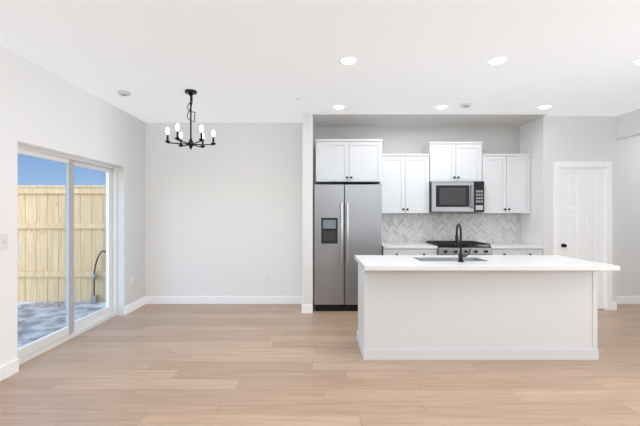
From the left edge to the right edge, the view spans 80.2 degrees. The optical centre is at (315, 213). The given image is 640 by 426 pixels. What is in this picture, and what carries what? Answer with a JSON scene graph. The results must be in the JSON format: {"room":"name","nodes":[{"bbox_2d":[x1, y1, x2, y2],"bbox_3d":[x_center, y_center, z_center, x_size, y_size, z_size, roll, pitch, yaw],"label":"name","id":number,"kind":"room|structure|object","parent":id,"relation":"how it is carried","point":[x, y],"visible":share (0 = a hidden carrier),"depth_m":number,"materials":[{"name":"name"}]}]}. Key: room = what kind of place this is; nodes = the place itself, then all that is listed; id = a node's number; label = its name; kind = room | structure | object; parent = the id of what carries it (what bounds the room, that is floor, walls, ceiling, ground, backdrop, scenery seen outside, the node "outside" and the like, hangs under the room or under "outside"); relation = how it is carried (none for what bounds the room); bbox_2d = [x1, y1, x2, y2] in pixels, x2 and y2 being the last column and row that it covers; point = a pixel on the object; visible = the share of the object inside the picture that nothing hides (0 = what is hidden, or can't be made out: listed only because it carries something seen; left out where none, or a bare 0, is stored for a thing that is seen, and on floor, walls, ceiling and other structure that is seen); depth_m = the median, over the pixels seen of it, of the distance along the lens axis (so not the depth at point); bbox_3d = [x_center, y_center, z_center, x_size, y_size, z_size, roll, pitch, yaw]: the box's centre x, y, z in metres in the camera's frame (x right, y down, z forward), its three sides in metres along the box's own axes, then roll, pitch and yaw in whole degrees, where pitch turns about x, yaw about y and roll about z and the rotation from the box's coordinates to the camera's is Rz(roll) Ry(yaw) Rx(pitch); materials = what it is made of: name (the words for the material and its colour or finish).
{"room":"kitchen","nodes":[
{"label":"kitchen","id":0,"kind":"room"},
{"bbox_2d":[0,45,145,366],"bbox_3d":[-2.685,-0.005,2.150,0.200,2.750,8.100,0,0,0],"label":"wall","id":1,"kind":"structure","parent":0,"point":[57,114],"depth_m":3.87,"materials":[{"name":"paint"}]},
{"bbox_2d":[0,234,7,249],"bbox_3d":[-2.577,0.235,3.145,0.016,0.130,0.080,0,0,0],"label":"switch plate","id":2,"kind":"object","parent":1,"relation":"attached to","point":[3,241],"visible":1,"depth_m":3.14,"materials":[{"name":"white plastic"}]},
{"bbox_2d":[0,359,18,380],"bbox_3d":[-2.578,1.312,0.696,0.014,0.115,5.191,0,0,0],"label":"baseboard","id":3,"kind":"structure","parent":1,"relation":"attached to","point":[7,370],"depth_m":3.19,"materials":[{"name":"white wood"}]},
{"bbox_2d":[18,144,116,364],"bbox_3d":[-2.703,0.371,4.203,0.144,1.997,1.824,0,0,0],"label":"sliding door frame","id":4,"kind":"structure","parent":1,"relation":"in","point":[73,328],"depth_m":4.17,"materials":[{"name":"white plastic"}]},
{"bbox_2d":[124,296,145,314],"bbox_3d":[-2.578,1.312,5.441,0.014,0.115,0.650,0,0,0],"label":"baseboard","id":5,"kind":"structure","parent":1,"relation":"attached to","point":[133,306],"depth_m":5.38,"materials":[{"name":"white wood"}]},
{"bbox_2d":[146,123,302,295],"bbox_3d":[-1.385,-0.005,5.983,2.400,2.750,0.434,0,0,0],"label":"wall","id":6,"kind":"structure","parent":0,"point":[224,215],"depth_m":5.77,"materials":[{"name":"white paint"}]},
{"bbox_2d":[146,296,302,303],"bbox_3d":[-1.385,1.312,5.759,2.372,0.115,0.014,0,0,0],"label":"baseboard","id":7,"kind":"structure","parent":6,"relation":"attached to","point":[223,299],"depth_m":5.75,"materials":[{"name":"white wood"}]},
{"bbox_2d":[303,113,312,304],"bbox_3d":[-0.115,-0.005,5.713,0.140,2.750,0.973,0,0,0],"label":"wall","id":8,"kind":"structure","parent":0,"point":[307,208],"depth_m":5.23,"materials":[{"name":"white paint"}]},
{"bbox_2d":[303,305,312,312],"bbox_3d":[-0.115,1.312,5.220,0.140,0.115,0.014,0,0,0],"label":"baseboard","id":9,"kind":"structure","parent":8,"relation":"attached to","point":[307,308],"depth_m":5.21,"materials":[{"name":"white wood"}]},
{"bbox_2d":[0,300,639,425],"bbox_3d":[2.208,1.430,2.050,9.985,0.120,8.300,0,0,0],"label":"floor","id":10,"kind":"structure","parent":0,"point":[219,365],"depth_m":3.14,"materials":[{"name":"brown wood"}]},
{"bbox_2d":[314,184,381,310],"bbox_3d":[0.444,0.479,5.604,0.943,1.782,0.758,0,0,0],"label":"fridge","id":11,"kind":"object","parent":10,"relation":"on","point":[347,222],"visible":0.9,"depth_m":5.29,"materials":[{"name":"grey metal"}]},
{"bbox_2d":[382,248,436,254],"bbox_3d":[1.336,0.935,5.690,0.768,0.870,0.641,0,0,0],"label":"base cabinet","id":12,"kind":"object","parent":10,"relation":"on","point":[409,251],"visible":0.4,"depth_m":5.40,"materials":[{"name":"white wood"}]},
{"bbox_2d":[382,243,437,248],"bbox_3d":[1.337,0.479,5.687,0.770,0.038,0.628,0,0,0],"label":"countertop","id":13,"kind":"structure","parent":12,"relation":"on","point":[407,246],"depth_m":5.37,"materials":[{"name":"white stone"}]},
{"bbox_2d":[426,240,491,254],"bbox_3d":[2.100,0.897,5.642,0.748,0.945,0.702,0,0,0],"label":"range","id":14,"kind":"object","parent":10,"relation":"on","point":[447,247],"visible":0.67,"depth_m":5.36,"materials":[{"name":"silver metal"}]},
{"bbox_2d":[357,267,598,359],"bbox_3d":[1.544,0.935,3.856,2.201,0.870,0.608,0,0,0],"label":"kitchen island","id":15,"kind":"object","parent":10,"relation":"on","point":[460,306],"depth_m":3.56,"materials":[{"name":"white wood"},{"name":"painted wood"}]},
{"bbox_2d":[354,255,619,270],"bbox_3d":[1.546,0.479,3.765,2.242,0.039,0.870,0,0,0],"label":"island countertop","id":16,"kind":"structure","parent":15,"relation":"on","point":[367,262],"depth_m":3.56,"materials":[{"name":"white stone"}]},
{"bbox_2d":[455,223,469,262],"bbox_3d":[1.409,0.278,3.689,0.124,0.364,0.213,0,0,0],"label":"faucet","id":17,"kind":"object","parent":16,"relation":"on","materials":[{"name":"black metal"}]},
{"bbox_2d":[492,249,541,254],"bbox_3d":[2.849,0.935,5.690,0.739,0.870,0.641,0,0,0],"label":"base cabinet","id":18,"kind":"object","parent":10,"relation":"on","point":[516,251],"visible":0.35,"depth_m":5.40,"materials":[{"name":"white wood"}]},
{"bbox_2d":[486,243,543,248],"bbox_3d":[2.849,0.479,5.687,0.743,0.038,0.628,0,0,0],"label":"countertop","id":19,"kind":"structure","parent":18,"relation":"on","point":[511,246],"depth_m":5.37,"materials":[{"name":"white stone"}]},
{"bbox_2d":[0,0,639,126],"bbox_3d":[2.208,-1.438,2.050,9.985,0.124,8.300,0,0,0],"label":"ceiling","id":20,"kind":"structure","parent":0,"point":[250,61],"depth_m":3.34,"materials":[{"name":"white paint"}]},
{"bbox_2d":[117,90,130,96],"bbox_3d":[-2.180,-1.362,4.320,0.136,0.036,0.136,0,0,0],"label":"smoke detector","id":21,"kind":"object","parent":20,"relation":"attached to","point":[124,93],"visible":1,"depth_m":4.28,"materials":[{"name":"white plastic"}]},
{"bbox_2d":[165,89,215,149],"bbox_3d":[-1.410,-1.048,4.280,0.530,0.665,0.531,0,0,0],"label":"chandelier","id":22,"kind":"object","parent":20,"relation":"hanging from","point":[191,93],"visible":1,"depth_m":4.27,"materials":[{"name":"black metal"}]},
{"bbox_2d":[332,105,344,108],"bbox_3d":[0.295,-1.375,4.900,0.170,0.011,0.170,0,0,0],"label":"recessed light","id":23,"kind":"object","parent":20,"relation":"in","point":[338,106],"visible":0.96,"depth_m":4.89,"materials":[{"name":"white plastic"}]},
{"bbox_2d":[339,57,357,64],"bbox_3d":[0.290,-1.375,3.420,0.170,0.011,0.170,0,0,0],"label":"recessed light","id":24,"kind":"object","parent":20,"relation":"in","point":[348,60],"visible":0.96,"depth_m":3.41,"materials":[{"name":"white plastic"}]},
{"bbox_2d":[435,105,448,108],"bbox_3d":[1.620,-1.375,4.900,0.170,0.011,0.170,0,0,0],"label":"recessed light","id":25,"kind":"object","parent":20,"relation":"in","point":[441,106],"visible":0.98,"depth_m":4.87,"materials":[{"name":"white plastic"}]},
{"bbox_2d":[460,102,471,107],"bbox_3d":[1.890,-1.362,4.790,0.136,0.036,0.136,0,0,0],"label":"smoke detector","id":26,"kind":"object","parent":20,"relation":"attached to","point":[465,105],"visible":1,"depth_m":4.75,"materials":[{"name":"white plastic"}]},
{"bbox_2d":[487,56,507,64],"bbox_3d":[1.630,-1.375,3.420,0.170,0.011,0.170,0,0,0],"label":"recessed light","id":27,"kind":"object","parent":20,"relation":"in","point":[496,60],"visible":0.98,"depth_m":3.40,"materials":[{"name":"white plastic"}]},
{"bbox_2d":[537,105,551,108],"bbox_3d":[2.950,-1.375,4.900,0.170,0.011,0.170,0,0,0],"label":"recessed light","id":28,"kind":"object","parent":20,"relation":"in","point":[544,106],"visible":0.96,"depth_m":4.88,"materials":[{"name":"white plastic"}]},
{"bbox_2d":[632,58,639,64],"bbox_3d":[2.950,-1.375,3.420,0.170,0.011,0.170,0,0,0],"label":"recessed light","id":29,"kind":"object","parent":20,"relation":"in","point":[636,62],"visible":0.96,"depth_m":3.44,"materials":[{"name":"white plastic"}]},
{"bbox_2d":[313,127,519,299],"bbox_3d":[1.590,-0.005,6.106,3.270,2.750,0.187,0,0,0],"label":"wall","id":30,"kind":"structure","parent":0,"point":[415,140],"depth_m":6.01,"materials":[{"name":"white paint"}]},
{"bbox_2d":[316,139,381,183],"bbox_3d":[0.478,-0.767,5.741,0.963,0.615,0.540,0,0,0],"label":"upper cabinet","id":31,"kind":"object","parent":30,"relation":"attached to","point":[348,161],"visible":0.98,"depth_m":5.51,"materials":[{"name":"white wood"}]},
{"bbox_2d":[381,154,429,212],"bbox_3d":[1.337,-0.449,5.841,0.727,0.893,0.340,0,0,0],"label":"upper cabinet","id":32,"kind":"object","parent":30,"relation":"attached to","point":[405,183],"visible":0.96,"depth_m":5.71,"materials":[{"name":"white wood"}]},
{"bbox_2d":[382,214,519,242],"bbox_3d":[2.086,0.241,6.006,2.272,0.478,0.012,0,0,0],"label":"tiled wall","id":33,"kind":"structure","parent":30,"relation":"attached to","point":[423,228],"depth_m":6.00,"materials":[{"name":"grey tile"}]},
{"bbox_2d":[424,142,481,181],"bbox_3d":[2.099,-0.777,5.841,0.781,0.595,0.340,0,0,0],"label":"upper cabinet","id":34,"kind":"object","parent":30,"relation":"attached to","point":[455,161],"visible":1,"depth_m":5.71,"materials":[{"name":"white wood"}]},
{"bbox_2d":[429,181,483,211],"bbox_3d":[2.100,-0.249,5.785,0.776,0.454,0.447,0,0,0],"label":"over-the-range microwave","id":35,"kind":"object","parent":34,"relation":"attached to","point":[456,196],"visible":1,"depth_m":5.61,"materials":[{"name":"silver metal"}]},
{"bbox_2d":[474,154,530,212],"bbox_3d":[2.858,-0.449,5.841,0.721,0.893,0.340,0,0,0],"label":"upper cabinet","id":36,"kind":"object","parent":30,"relation":"attached to","point":[506,178],"visible":0.96,"depth_m":5.71,"materials":[{"name":"white wood"}]},
{"bbox_2d":[520,116,549,254],"bbox_3d":[3.275,-0.005,5.795,0.100,2.750,0.810,0,0,0],"label":"wall","id":37,"kind":"structure","parent":0,"point":[535,144],"depth_m":5.51,"materials":[{"name":"white paint"}]},
{"bbox_2d":[550,116,615,309],"bbox_3d":[3.792,-0.005,5.440,0.935,2.750,0.100,0,0,0],"label":"wall","id":38,"kind":"structure","parent":0,"point":[582,138],"depth_m":5.39,"materials":[{"name":"white paint"}]},
{"bbox_2d":[560,168,603,308],"bbox_3d":[3.781,0.357,5.404,0.651,2.002,0.098,0,0,0],"label":"pantry door","id":39,"kind":"structure","parent":38,"relation":"in","point":[582,213],"depth_m":5.42,"materials":[{"name":"white wood"}]},
{"bbox_2d":[554,162,611,309],"bbox_3d":[3.781,0.318,5.432,0.823,2.104,0.116,0,0,0],"label":"door frame","id":40,"kind":"structure","parent":38,"relation":"attached to","point":[607,166],"depth_m":5.37,"materials":[{"name":"white wood"}]},
{"bbox_2d":[612,302,616,309],"bbox_3d":[4.229,1.312,5.383,0.062,0.115,0.014,0,0,0],"label":"baseboard","id":41,"kind":"structure","parent":38,"relation":"attached to","point":[614,305],"depth_m":5.38,"materials":[{"name":"white wood"}]},
{"bbox_2d":[616,135,639,295],"bbox_3d":[5.730,-0.005,5.983,2.940,2.750,0.434,0,0,0],"label":"wall","id":42,"kind":"structure","parent":0,"point":[628,213],"depth_m":5.77,"materials":[{"name":"white paint"}]},
{"bbox_2d":[616,296,639,303],"bbox_3d":[5.630,1.312,5.759,2.740,0.115,0.014,0,0,0],"label":"baseboard","id":43,"kind":"structure","parent":42,"relation":"attached to","point":[627,299],"depth_m":5.75,"materials":[{"name":"white wood"}]},
{"bbox_2d":[616,109,639,140],"bbox_3d":[4.320,-1.220,5.058,0.120,0.320,1.416,0,0,0],"label":"wall","id":44,"kind":"structure","parent":0,"point":[628,125],"depth_m":5.20,"materials":[{"name":"white paint"}]},
{"label":"outside","id":45,"kind":"structure","parent":0,"visible":0},
{"bbox_2d":[18,302,105,306],"bbox_3d":[-7.393,1.570,4.500,9.215,0.200,15.000,0,0,0],"label":"ground","id":46,"kind":"structure","parent":45,"point":[50,304],"depth_m":6.14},
{"bbox_2d":[18,307,103,347],"bbox_3d":[-3.693,1.445,4.175,1.813,0.050,3.150,0,0,0],"label":"patio slab","id":47,"kind":"object","parent":46,"relation":"on","point":[62,322],"depth_m":5.09,"materials":[{"name":"concrete"}]},
{"bbox_2d":[18,185,105,301],"bbox_3d":[-5.673,0.502,6.360,5.735,1.935,0.160,0,0,0],"label":"fence","id":48,"kind":"object","parent":46,"relation":"on","point":[60,226],"depth_m":6.33,"materials":[{"name":"brown wood"}]},
{"bbox_2d":[90,250,105,303],"bbox_3d":[-3.550,1.037,6.210,0.260,0.867,0.089,0,0,0],"label":"pipe","id":49,"kind":"object","parent":46,"relation":"on","point":[94,295],"depth_m":6.21,"materials":[{"name":"black metal"}]}
]}

